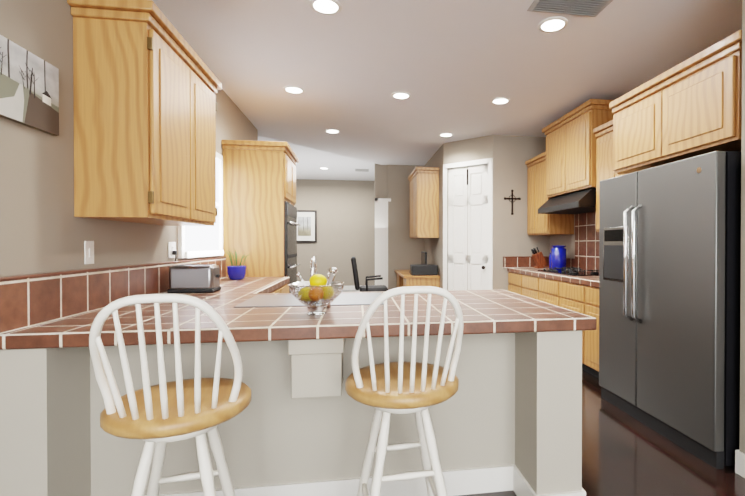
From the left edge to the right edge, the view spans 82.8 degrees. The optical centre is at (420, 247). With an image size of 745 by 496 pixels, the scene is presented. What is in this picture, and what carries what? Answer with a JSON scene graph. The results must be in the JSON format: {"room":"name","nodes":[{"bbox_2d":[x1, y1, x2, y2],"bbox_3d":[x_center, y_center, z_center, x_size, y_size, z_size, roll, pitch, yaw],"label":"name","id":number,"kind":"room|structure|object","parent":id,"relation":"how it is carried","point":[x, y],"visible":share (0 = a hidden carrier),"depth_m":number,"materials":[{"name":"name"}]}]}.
{"room":"kitchen","nodes":[
{"label":"kitchen","id":0,"kind":"room"},
{"bbox_2d":[0,0,257,276],"bbox_3d":[-1.553,-0.265,0.731,0.150,3.050,10.250,0,0,-9],"label":"wall","id":1,"kind":"structure","parent":0,"point":[43,229],"depth_m":1.89,"materials":[{"name":"paint"}]},
{"bbox_2d":[0,35,58,135],"bbox_3d":[-1.601,-0.653,1.635,0.026,0.300,0.501,0,0,-9],"label":"picture","id":2,"kind":"object","parent":1,"relation":"attached to","point":[29,89],"visible":1,"depth_m":1.71,"materials":[{"name":"paper"}]},
{"bbox_2d":[84,241,93,263],"bbox_3d":[-1.685,0.023,2.135,0.010,0.118,0.072,0,0,-9],"label":"switch plate","id":3,"kind":"object","parent":1,"relation":"attached to","point":[88,252],"visible":1,"depth_m":2.12,"materials":[{"name":"white plastic"}]},
{"bbox_2d":[67,0,221,225],"bbox_3d":[-1.562,-0.680,2.532,0.372,1.050,1.070,0,0,-9],"label":"upper cabinet","id":4,"kind":"object","parent":1,"relation":"attached to","point":[147,84],"visible":1,"depth_m":2.06,"materials":[{"name":"brown wood"}]},
{"bbox_2d":[168,242,176,260],"bbox_3d":[-1.815,0.025,3.096,0.042,0.139,0.118,0,0,-9],"label":"outlet","id":5,"kind":"object","parent":1,"relation":"attached to","point":[172,252],"visible":1,"depth_m":3.08,"materials":[{"name":"white plastic"}]},
{"bbox_2d":[178,152,223,257],"bbox_3d":[-1.904,-0.420,3.696,0.049,0.990,1.000,0,0,-9],"label":"window","id":6,"kind":"structure","parent":1,"relation":"in","point":[199,241],"depth_m":3.82,"materials":[{"name":"white glass"}]},
{"bbox_2d":[295,179,374,289],"bbox_3d":[-1.429,-0.358,11.819,13.000,3.050,0.165,0,0,-9],"label":"wall","id":7,"kind":"structure","parent":0,"point":[345,209],"depth_m":11.63,"materials":[{"name":"paint"}]},
{"bbox_2d":[297,210,316,242],"bbox_3d":[-3.168,-0.590,11.448,0.650,0.880,0.039,0,0,-9],"label":"framed picture","id":8,"kind":"object","parent":7,"relation":"attached to","point":[307,227],"visible":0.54,"depth_m":11.44,"materials":[{"name":"paper"}]},
{"bbox_2d":[375,164,422,289],"bbox_3d":[-0.437,-0.330,8.433,0.960,3.050,0.160,0,0,-9],"label":"wall","id":9,"kind":"structure","parent":0,"point":[397,247],"depth_m":8.35,"materials":[{"name":"paint"}]},
{"bbox_2d":[423,143,451,289],"bbox_3d":[0.280,-0.223,7.588,0.150,2.850,2.047,0,0,-9],"label":"wall","id":10,"kind":"structure","parent":0,"point":[433,247],"depth_m":6.88,"materials":[{"name":"paint"}]},
{"bbox_2d":[408,167,438,237],"bbox_3d":[0.036,-0.751,7.378,0.392,1.150,1.070,0,0,-9],"label":"upper cabinet","id":11,"kind":"object","parent":10,"relation":"attached to","point":[424,202],"visible":1,"depth_m":6.90,"materials":[{"name":"brown wood"}]},
{"bbox_2d":[152,0,741,180],"bbox_3d":[-0.363,-1.800,4.820,13.000,0.350,18.000,0,0,-9],"label":"ceiling","id":12,"kind":"structure","parent":0,"point":[453,67],"depth_m":3.65,"materials":[{"name":"paint"}]},
{"bbox_2d":[283,86,304,93],"bbox_3d":[-1.293,-1.616,4.285,0.210,0.007,0.210,0,0,-9],"label":"recessed light","id":13,"kind":"object","parent":12,"relation":"in","point":[294,89],"visible":1,"depth_m":4.26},
{"bbox_2d":[309,0,341,14],"bbox_3d":[-0.628,-1.603,2.778,0.210,0.007,0.210,0,0,-9],"label":"recessed light","id":14,"kind":"object","parent":12,"relation":"in","point":[329,7],"visible":1,"depth_m":2.78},
{"bbox_2d":[325,129,339,132],"bbox_3d":[-1.228,-1.629,5.852,0.210,0.007,0.210,0,0,-9],"label":"recessed light","id":15,"kind":"object","parent":12,"relation":"in","point":[332,131],"visible":0.92,"depth_m":5.85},
{"bbox_2d":[355,169,368,171],"bbox_3d":[-1.400,-1.858,10.023,0.320,0.019,0.300,0,0,-9],"label":"ceiling vent","id":16,"kind":"object","parent":12,"relation":"in","point":[362,170],"visible":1,"depth_m":9.99,"materials":[{"name":"white metal"}]},
{"bbox_2d":[391,92,410,98],"bbox_3d":[-0.205,-1.617,4.451,0.210,0.007,0.210,0,0,-9],"label":"recessed light","id":17,"kind":"object","parent":12,"relation":"in","point":[400,95],"visible":0.98,"depth_m":4.43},
{"bbox_2d":[439,133,452,136],"bbox_3d":[0.371,-1.630,6.046,0.210,0.007,0.210,0,0,-9],"label":"recessed light","id":18,"kind":"object","parent":12,"relation":"in","point":[445,134],"visible":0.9,"depth_m":6.01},
{"bbox_2d":[491,97,509,103],"bbox_3d":[0.882,-1.619,4.617,0.210,0.007,0.210,0,0,-9],"label":"recessed light","id":19,"kind":"object","parent":12,"relation":"in","point":[502,100],"visible":0.96,"depth_m":4.59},
{"bbox_2d":[538,17,567,32],"bbox_3d":[0.954,-1.605,3.019,0.210,0.007,0.210,0,0,-9],"label":"recessed light","id":20,"kind":"object","parent":12,"relation":"in","point":[550,25],"visible":1,"depth_m":3.00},
{"bbox_2d":[527,0,612,16],"bbox_3d":[0.986,-1.596,2.741,0.500,0.020,0.260,0,0,-9],"label":"ceiling vent","id":21,"kind":"object","parent":12,"relation":"in","point":[591,8],"visible":1,"depth_m":2.78,"materials":[{"name":"white metal"}]},
{"bbox_2d":[443,135,492,289],"bbox_3d":[0.722,-0.212,6.336,0.853,2.850,0.182,0,1,36],"label":"door","id":22,"kind":"structure","parent":0,"point":[470,226],"depth_m":6.30,"materials":[{"name":"paint"}]},
{"bbox_2d":[493,135,548,290],"bbox_3d":[1.467,-0.211,6.200,0.870,2.850,0.150,0,0,-9],"label":"wall","id":23,"kind":"structure","parent":0,"point":[511,156],"depth_m":6.10,"materials":[{"name":"paint"}]},
{"bbox_2d":[504,190,520,214],"bbox_3d":[1.336,-0.665,6.093,0.260,0.370,0.012,0,0,-9],"label":"cross","id":24,"kind":"object","parent":23,"relation":"attached to","point":[512,199],"visible":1,"depth_m":6.09,"materials":[{"name":"metal"}]},
{"bbox_2d":[335,290,744,495],"bbox_3d":[-0.363,1.275,4.845,13.000,0.100,18.000,0,0,-9],"label":"floor","id":25,"kind":"structure","parent":0,"point":[624,453],"depth_m":2.42,"materials":[{"name":"brown wood"}]},
{"bbox_2d":[89,294,250,495],"bbox_3d":[-0.819,0.693,1.424,0.450,1.129,0.508,0,1,-17],"label":"bar stool","id":26,"kind":"object","parent":25,"relation":"on","point":[159,416],"visible":1,"depth_m":1.29,"materials":[{"name":"white wood"}]},
{"bbox_2d":[221,140,300,292],"bbox_3d":[-1.741,0.064,4.726,0.678,2.325,0.890,0,0,-9],"label":"tall cabinet","id":27,"kind":"object","parent":25,"relation":"on","point":[260,224],"visible":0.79,"depth_m":4.33,"materials":[{"name":"brown wood"}]},
{"bbox_2d":[274,287,282,292],"bbox_3d":[-1.574,0.802,3.589,0.659,0.868,0.496,0,0,-9],"label":"base cabinet","id":28,"kind":"object","parent":25,"relation":"on","point":[280,290],"depth_m":3.84,"materials":[{"name":"brown wood"}]},
{"bbox_2d":[281,283,288,292],"bbox_3d":[-1.648,0.798,4.074,0.659,0.868,0.485,0,0,-9],"label":"base cabinet","id":29,"kind":"object","parent":25,"relation":"on","point":[284,288],"depth_m":4.19,"materials":[{"name":"brown wood"}]},
{"bbox_2d":[0,257,289,349],"bbox_3d":[-1.481,0.235,2.964,0.660,0.272,2.762,0,0,-9],"label":"countertop","id":30,"kind":"structure","parent":29,"relation":"on","point":[61,309],"depth_m":1.89,"materials":[{"name":"tile"}]},
{"bbox_2d":[167,264,220,292],"bbox_3d":[-1.593,0.214,2.980,0.313,0.191,0.186,0,0,-9],"label":"toaster","id":31,"kind":"object","parent":30,"relation":"on","point":[194,278],"visible":1,"depth_m":2.90,"materials":[{"name":"metal"}]},
{"bbox_2d":[227,250,247,279],"bbox_3d":[-1.747,0.154,4.000,0.210,0.294,0.208,0,0,-9],"label":"plant pot","id":32,"kind":"object","parent":30,"relation":"on","point":[236,272],"visible":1,"depth_m":3.94,"materials":[{"name":"blue ceramic"}]},
{"bbox_2d":[184,289,596,343],"bbox_3d":[-0.162,0.408,2.400,1.778,0.196,1.238,0,0,-9],"label":"countertop","id":33,"kind":"structure","parent":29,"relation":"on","point":[264,315],"depth_m":1.93,"materials":[{"name":"tile"}]},
{"bbox_2d":[288,281,344,314],"bbox_3d":[-0.501,0.244,2.034,0.270,0.147,0.270,0,0,-9],"label":"fruit bowl","id":34,"kind":"object","parent":33,"relation":"on","point":[296,288],"visible":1,"depth_m":1.96,"materials":[{"name":"clear glass"}]},
{"bbox_2d":[298,274,333,301],"bbox_3d":[-0.506,0.193,2.033,0.171,0.132,0.172,0,0,-9],"label":"fruit","id":35,"kind":"object","parent":34,"relation":"in","point":[318,280],"visible":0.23,"depth_m":2.00,"materials":[{"name":"yellow food"}]},
{"bbox_2d":[296,256,337,308],"bbox_3d":[-0.555,0.180,2.269,0.215,0.271,0.159,0,0,-9],"label":"faucet","id":36,"kind":"object","parent":33,"relation":"on","point":[332,271],"visible":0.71,"depth_m":2.23,"materials":[{"name":"silver metal"}]},
{"bbox_2d":[0,330,585,495],"bbox_3d":[-0.508,0.812,2.331,2.393,0.868,1.179,0,0,-9],"label":"wall","id":37,"kind":"structure","parent":25,"relation":"on","point":[507,416],"depth_m":1.97,"materials":[{"name":"paint"}]},
{"bbox_2d":[288,338,344,398],"bbox_3d":[-0.460,0.511,1.898,0.230,0.257,0.244,0,0,-9],"label":"corbel","id":38,"kind":"object","parent":37,"relation":"attached to","point":[316,367],"visible":0.81,"depth_m":1.79,"materials":[{"name":"paint"}]},
{"bbox_2d":[351,256,387,291],"bbox_3d":[-0.855,0.677,7.254,0.680,1.055,0.600,0,0,-9],"label":"office chair","id":39,"kind":"object","parent":25,"relation":"on","point":[366,287],"visible":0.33,"depth_m":7.00,"materials":[{"name":"black metal"}]},
{"bbox_2d":[345,286,463,495],"bbox_3d":[-0.066,0.691,1.650,0.450,1.129,0.508,0,0,-13],"label":"bar stool","id":40,"kind":"object","parent":25,"relation":"on","point":[386,388],"visible":1,"depth_m":1.54,"materials":[{"name":"white wood"}]},
{"bbox_2d":[395,270,439,287],"bbox_3d":[-0.097,0.822,7.587,0.594,0.760,1.647,0,0,-9],"label":"desk","id":41,"kind":"object","parent":25,"relation":"on","point":[405,278],"visible":0.38,"depth_m":6.81,"materials":[{"name":"brown wood"}]},
{"bbox_2d":[409,264,437,275],"bbox_3d":[0.046,0.362,6.934,0.440,0.169,0.280,0,0,-9],"label":"printer","id":42,"kind":"object","parent":41,"relation":"on","point":[423,269],"visible":1,"depth_m":6.80,"materials":[{"name":"black plastic"}]},
{"bbox_2d":[421,251,426,263],"bbox_3d":[0.078,0.254,7.383,0.160,0.379,0.460,0,0,-9],"label":"monitor","id":43,"kind":"object","parent":41,"relation":"on","point":[423,257],"visible":0.54,"depth_m":7.32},
{"bbox_2d":[508,272,519,293],"bbox_3d":[1.623,0.783,5.887,0.653,0.868,0.525,0,0,-9],"label":"base cabinet","id":44,"kind":"object","parent":25,"relation":"on","point":[513,278],"depth_m":5.84,"materials":[{"name":"brown wood"}]},
{"bbox_2d":[503,212,598,287],"bbox_3d":[1.747,-0.037,4.851,0.717,0.785,2.597,0,0,-9],"label":"countertop","id":45,"kind":"structure","parent":44,"relation":"on","point":[586,246],"depth_m":5.17,"materials":[{"name":"tile"}]},
{"bbox_2d":[531,247,548,267],"bbox_3d":[1.711,0.135,5.962,0.281,0.299,0.120,0,0,-9],"label":"knife block","id":46,"kind":"object","parent":45,"relation":"on","point":[539,259],"visible":0.96,"depth_m":5.91,"materials":[{"name":"brown wood"}]},
{"bbox_2d":[549,245,565,269],"bbox_3d":[1.806,0.127,5.470,0.188,0.324,0.188,0,1,-18],"label":"canister","id":47,"kind":"object","parent":45,"relation":"on","point":[557,257],"visible":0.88,"depth_m":5.37,"materials":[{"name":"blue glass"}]},
{"bbox_2d":[538,267,598,275],"bbox_3d":[1.789,0.269,4.923,0.480,0.050,0.880,0,0,-9],"label":"cooktop","id":48,"kind":"object","parent":45,"relation":"in","point":[575,272],"visible":0.98,"depth_m":4.74,"materials":[{"name":"black metal"}]},
{"bbox_2d":[520,274,535,298],"bbox_3d":[1.702,0.787,5.373,0.653,0.868,0.515,0,0,-9],"label":"base cabinet","id":49,"kind":"object","parent":25,"relation":"on","point":[527,282],"depth_m":5.37,"materials":[{"name":"brown wood"}]},
{"bbox_2d":[536,277,555,304],"bbox_3d":[1.779,0.791,4.863,0.653,0.868,0.516,0,0,-9],"label":"base cabinet","id":50,"kind":"object","parent":25,"relation":"on","point":[545,288],"depth_m":4.85,"materials":[{"name":"brown wood"}]},
{"bbox_2d":[556,280,579,312],"bbox_3d":[1.857,0.795,4.354,0.653,0.868,0.515,0,0,-9],"label":"base cabinet","id":51,"kind":"object","parent":25,"relation":"on","point":[567,294],"depth_m":4.34,"materials":[{"name":"brown wood"}]},
{"bbox_2d":[580,285,598,377],"bbox_3d":[1.936,0.800,3.839,0.653,0.868,0.526,0,0,-9],"label":"base cabinet","id":52,"kind":"object","parent":25,"relation":"on","point":[582,299],"depth_m":3.94,"materials":[{"name":"brown wood"}]},
{"bbox_2d":[599,151,740,468],"bbox_3d":[1.937,0.346,2.961,0.899,1.790,1.145,0,0,-9],"label":"fridge","id":53,"kind":"object","parent":25,"relation":"on","point":[669,289],"visible":1,"depth_m":2.62,"materials":[{"name":"metal"}]},
{"bbox_2d":[549,211,595,258],"bbox_3d":[2.259,-0.196,4.389,0.150,2.850,3.970,0,0,-9],"label":"wall","id":54,"kind":"structure","parent":0,"point":[568,241],"depth_m":5.69,"materials":[{"name":"paint"}]},
{"bbox_2d":[525,152,573,234],"bbox_3d":[1.771,-0.723,5.808,0.382,1.080,0.701,0,0,-9],"label":"upper cabinet","id":55,"kind":"object","parent":54,"relation":"attached to","point":[550,224],"visible":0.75,"depth_m":5.67,"materials":[{"name":"brown wood"}]},
{"bbox_2d":[538,188,595,213],"bbox_3d":[1.836,-0.535,4.923,0.516,0.210,1.000,0,0,-9],"label":"range hood","id":56,"kind":"object","parent":54,"relation":"attached to","point":[582,201],"visible":0.74,"depth_m":4.71,"materials":[{"name":"black metal"}]},
{"bbox_2d":[542,99,613,197],"bbox_3d":[1.880,-1.095,4.925,0.432,0.900,1.150,0,0,-9],"label":"upper cabinet","id":57,"kind":"object","parent":54,"relation":"attached to","point":[570,152],"visible":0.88,"depth_m":4.68,"materials":[{"name":"brown wood"}]},
{"bbox_2d":[593,120,624,231],"bbox_3d":[2.047,-0.703,3.998,0.382,1.070,0.819,0,0,-9],"label":"upper cabinet","id":58,"kind":"object","parent":54,"relation":"attached to","point":[603,133],"visible":0.23,"depth_m":4.22,"materials":[{"name":"brown wood"}]},
{"bbox_2d":[609,30,741,173],"bbox_3d":[2.028,-0.914,2.961,0.732,0.590,1.210,0,0,-9],"label":"upper cabinet","id":59,"kind":"object","parent":54,"relation":"attached to","point":[690,107],"visible":0.98,"depth_m":2.73,"materials":[{"name":"brown wood"}]},
{"bbox_2d":[735,0,744,477],"bbox_3d":[2.656,-0.154,-0.678,0.894,2.850,6.193,0,0,-9],"label":"wall","id":60,"kind":"structure","parent":0,"point":[740,461],"depth_m":2.29,"materials":[{"name":"paint"}]}
]}

